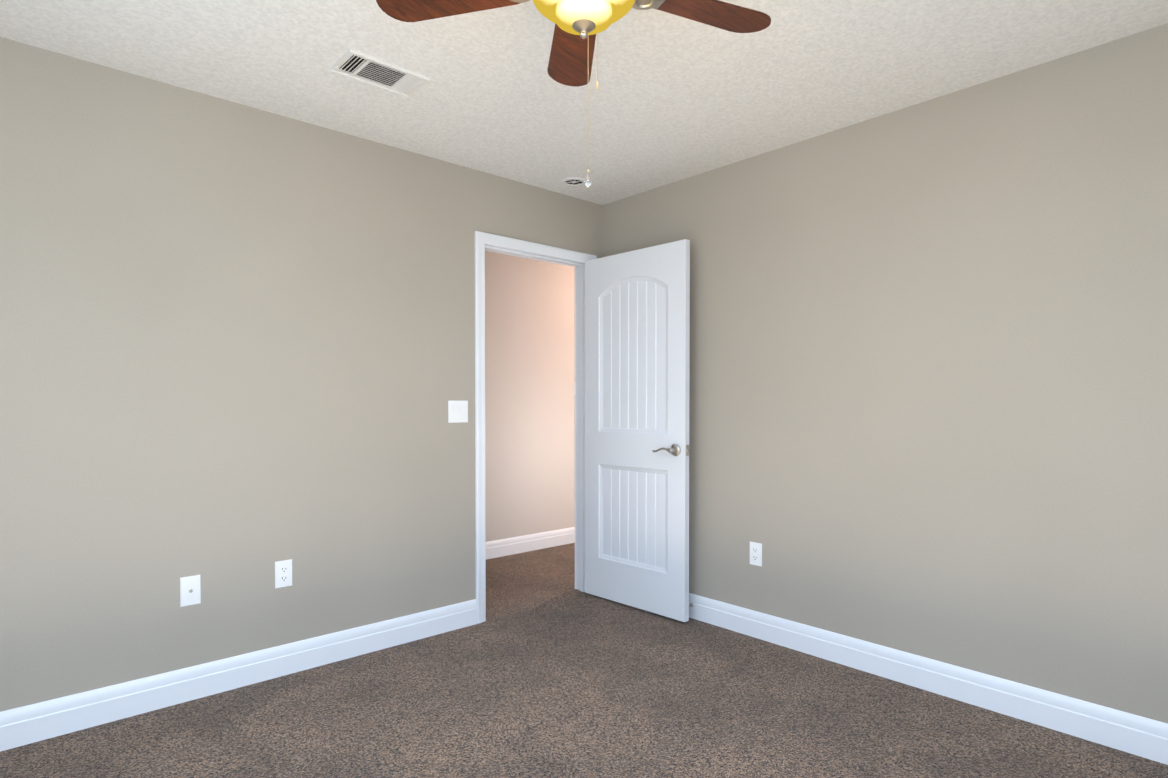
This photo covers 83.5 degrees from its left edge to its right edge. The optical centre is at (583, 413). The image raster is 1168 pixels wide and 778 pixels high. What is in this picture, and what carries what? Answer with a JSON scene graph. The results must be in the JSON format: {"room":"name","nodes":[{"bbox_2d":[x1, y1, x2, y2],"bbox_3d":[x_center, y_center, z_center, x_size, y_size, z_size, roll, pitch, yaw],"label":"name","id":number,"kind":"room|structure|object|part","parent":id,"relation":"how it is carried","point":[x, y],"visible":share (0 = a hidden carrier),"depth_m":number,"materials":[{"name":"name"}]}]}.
{"room":"empty bedroom","nodes":[
{"label":"empty bedroom","id":0,"kind":"room"},
{"bbox_2d":[0,37,601,711],"bbox_3d":[-1.311,-0.074,2.911,3.740,2.420,0.120,-1,1,-42],"label":"wall","id":1,"kind":"structure","parent":0,"point":[236,351],"depth_m":2.67,"materials":[{"name":"paint"}]},
{"bbox_2d":[180,575,200,606],"bbox_3d":[-1.564,0.707,2.604,0.070,0.115,0.016,-1,1,-42],"label":"outlet","id":2,"kind":"object","parent":1,"relation":"attached to","point":[190,590],"visible":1,"depth_m":2.60,"materials":[{"name":"white plastic"}]},
{"bbox_2d":[0,599,476,751],"bbox_3d":[-1.569,1.077,2.606,2.681,0.130,0.016,-1,1,-42],"label":"baseboard","id":3,"kind":"structure","parent":1,"relation":"attached to","point":[32,723],"depth_m":2.65,"materials":[{"name":"white wood"}]},
{"bbox_2d":[275,559,291,587],"bbox_3d":[-1.305,0.698,2.845,0.070,0.115,0.008,-1,1,-42],"label":"outlet","id":4,"kind":"object","parent":1,"relation":"attached to","point":[283,573],"visible":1,"depth_m":2.84,"materials":[{"name":"white plastic"}]},
{"bbox_2d":[448,401,467,422],"bbox_3d":[-0.655,-0.009,3.418,0.116,0.115,0.012,-1,1,-42],"label":"rocker light switch","id":5,"kind":"object","parent":1,"relation":"attached to","point":[457,411],"visible":1,"depth_m":3.42,"materials":[{"name":"white plastic"}]},
{"bbox_2d":[475,231,596,623],"bbox_3d":[-0.296,0.073,3.834,0.878,2.094,0.154,-1,1,-42],"label":"door frame","id":6,"kind":"structure","parent":1,"relation":"attached to","point":[482,239],"depth_m":3.68,"materials":[{"name":"white wood"}]},
{"bbox_2d":[585,239,689,621],"bbox_3d":[0.287,0.092,3.747,0.155,2.030,0.771,-1,1,-44],"label":"door","id":7,"kind":"structure","parent":6,"relation":"attached to","point":[637,339],"depth_m":3.71,"materials":[{"name":"white painted wood"}]},
{"bbox_3d":[0.488,0.196,3.541,0.155,0.067,0.192,-1,1,-44],"label":"handle","id":8,"kind":"part","parent":7,"relation":"part of","materials":[{"name":"silver metal"}]},
{"bbox_2d":[485,251,574,541],"bbox_3d":[-0.711,-0.110,5.034,5.200,2.420,0.120,-1,1,-42],"label":"wall","id":9,"kind":"structure","parent":0,"point":[529,397],"depth_m":5.20,"materials":[{"name":"paint"}]},
{"bbox_2d":[485,527,574,559],"bbox_3d":[-0.666,1.035,5.003,5.200,0.130,0.016,-1,1,-42],"label":"baseboard","id":10,"kind":"structure","parent":9,"relation":"attached to","point":[517,545],"depth_m":5.20,"materials":[{"name":"white wood"}]},
{"bbox_2d":[0,543,1167,777],"bbox_3d":[0.542,1.188,2.824,6.340,0.100,5.110,-1,1,-42],"label":"floor","id":11,"kind":"structure","parent":0,"point":[546,669],"depth_m":2.45,"materials":[{"name":"carpet"}]},
{"bbox_2d":[0,0,1167,204],"bbox_3d":[0.542,-1.331,2.781,6.340,0.100,5.110,-1,1,-42],"label":"ceiling","id":12,"kind":"structure","parent":0,"point":[673,98],"depth_m":2.40,"materials":[{"name":"paint"}]},
{"bbox_2d":[330,49,429,96],"bbox_3d":[-0.762,-1.270,2.456,0.312,0.011,0.184,-1,1,-42],"label":"ceiling vent","id":13,"kind":"object","parent":12,"relation":"in","point":[361,67],"visible":0.98,"depth_m":2.45,"materials":[{"name":"white metal"}]},
{"bbox_2d":[561,177,584,186],"bbox_3d":[-0.056,-1.292,3.657,0.142,0.010,0.142,-1,1,-42],"label":"smoke detector","id":14,"kind":"object","parent":12,"relation":"attached to","point":[574,181],"visible":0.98,"depth_m":3.65,"materials":[{"name":"white paint"}]},
{"bbox_2d":[376,0,770,186],"bbox_3d":[0.028,-0.920,1.521,1.024,0.680,0.983,-1,1,-42],"label":"ceiling fan","id":15,"kind":"object","parent":12,"relation":"hanging from","point":[580,25],"visible":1,"depth_m":1.67,"materials":[{"name":"brown wood"}]},
{"bbox_3d":[0.000,-0.972,1.553,0.252,0.106,0.252,-1,1,-42],"label":"lamp shade","id":16,"kind":"part","parent":15,"relation":"part of","materials":[{"name":"yellow glass"}]},
{"bbox_3d":[0.008,-1.133,1.541,0.425,0.255,0.405,-1,1,-42],"label":"motor","id":17,"kind":"part","parent":15,"relation":"part of","materials":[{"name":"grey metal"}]},
{"bbox_3d":[0.020,-0.823,1.671,0.038,0.406,0.038,-1,1,-42],"label":"pull chain","id":18,"kind":"part","parent":15,"relation":"part of","materials":[{"name":"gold metal"}]},
{"bbox_2d":[602,23,1167,723],"bbox_3d":[1.401,-0.071,2.792,0.120,2.420,3.940,-1,1,-42],"label":"wall","id":19,"kind":"structure","parent":0,"point":[928,379],"depth_m":2.61,"materials":[{"name":"paint"}]},
{"bbox_2d":[750,542,761,566],"bbox_3d":[0.865,0.710,3.302,0.008,0.115,0.070,-1,1,-42],"label":"outlet","id":20,"kind":"object","parent":19,"relation":"attached to","point":[755,553],"visible":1,"depth_m":3.30,"materials":[{"name":"white plastic"}]},
{"bbox_2d":[689,593,1167,764],"bbox_3d":[1.351,1.074,2.766,0.016,0.130,3.700,-1,1,-42],"label":"baseboard","id":21,"kind":"structure","parent":19,"relation":"attached to","point":[1140,736],"depth_m":2.60,"materials":[{"name":"white wood"}]}
]}

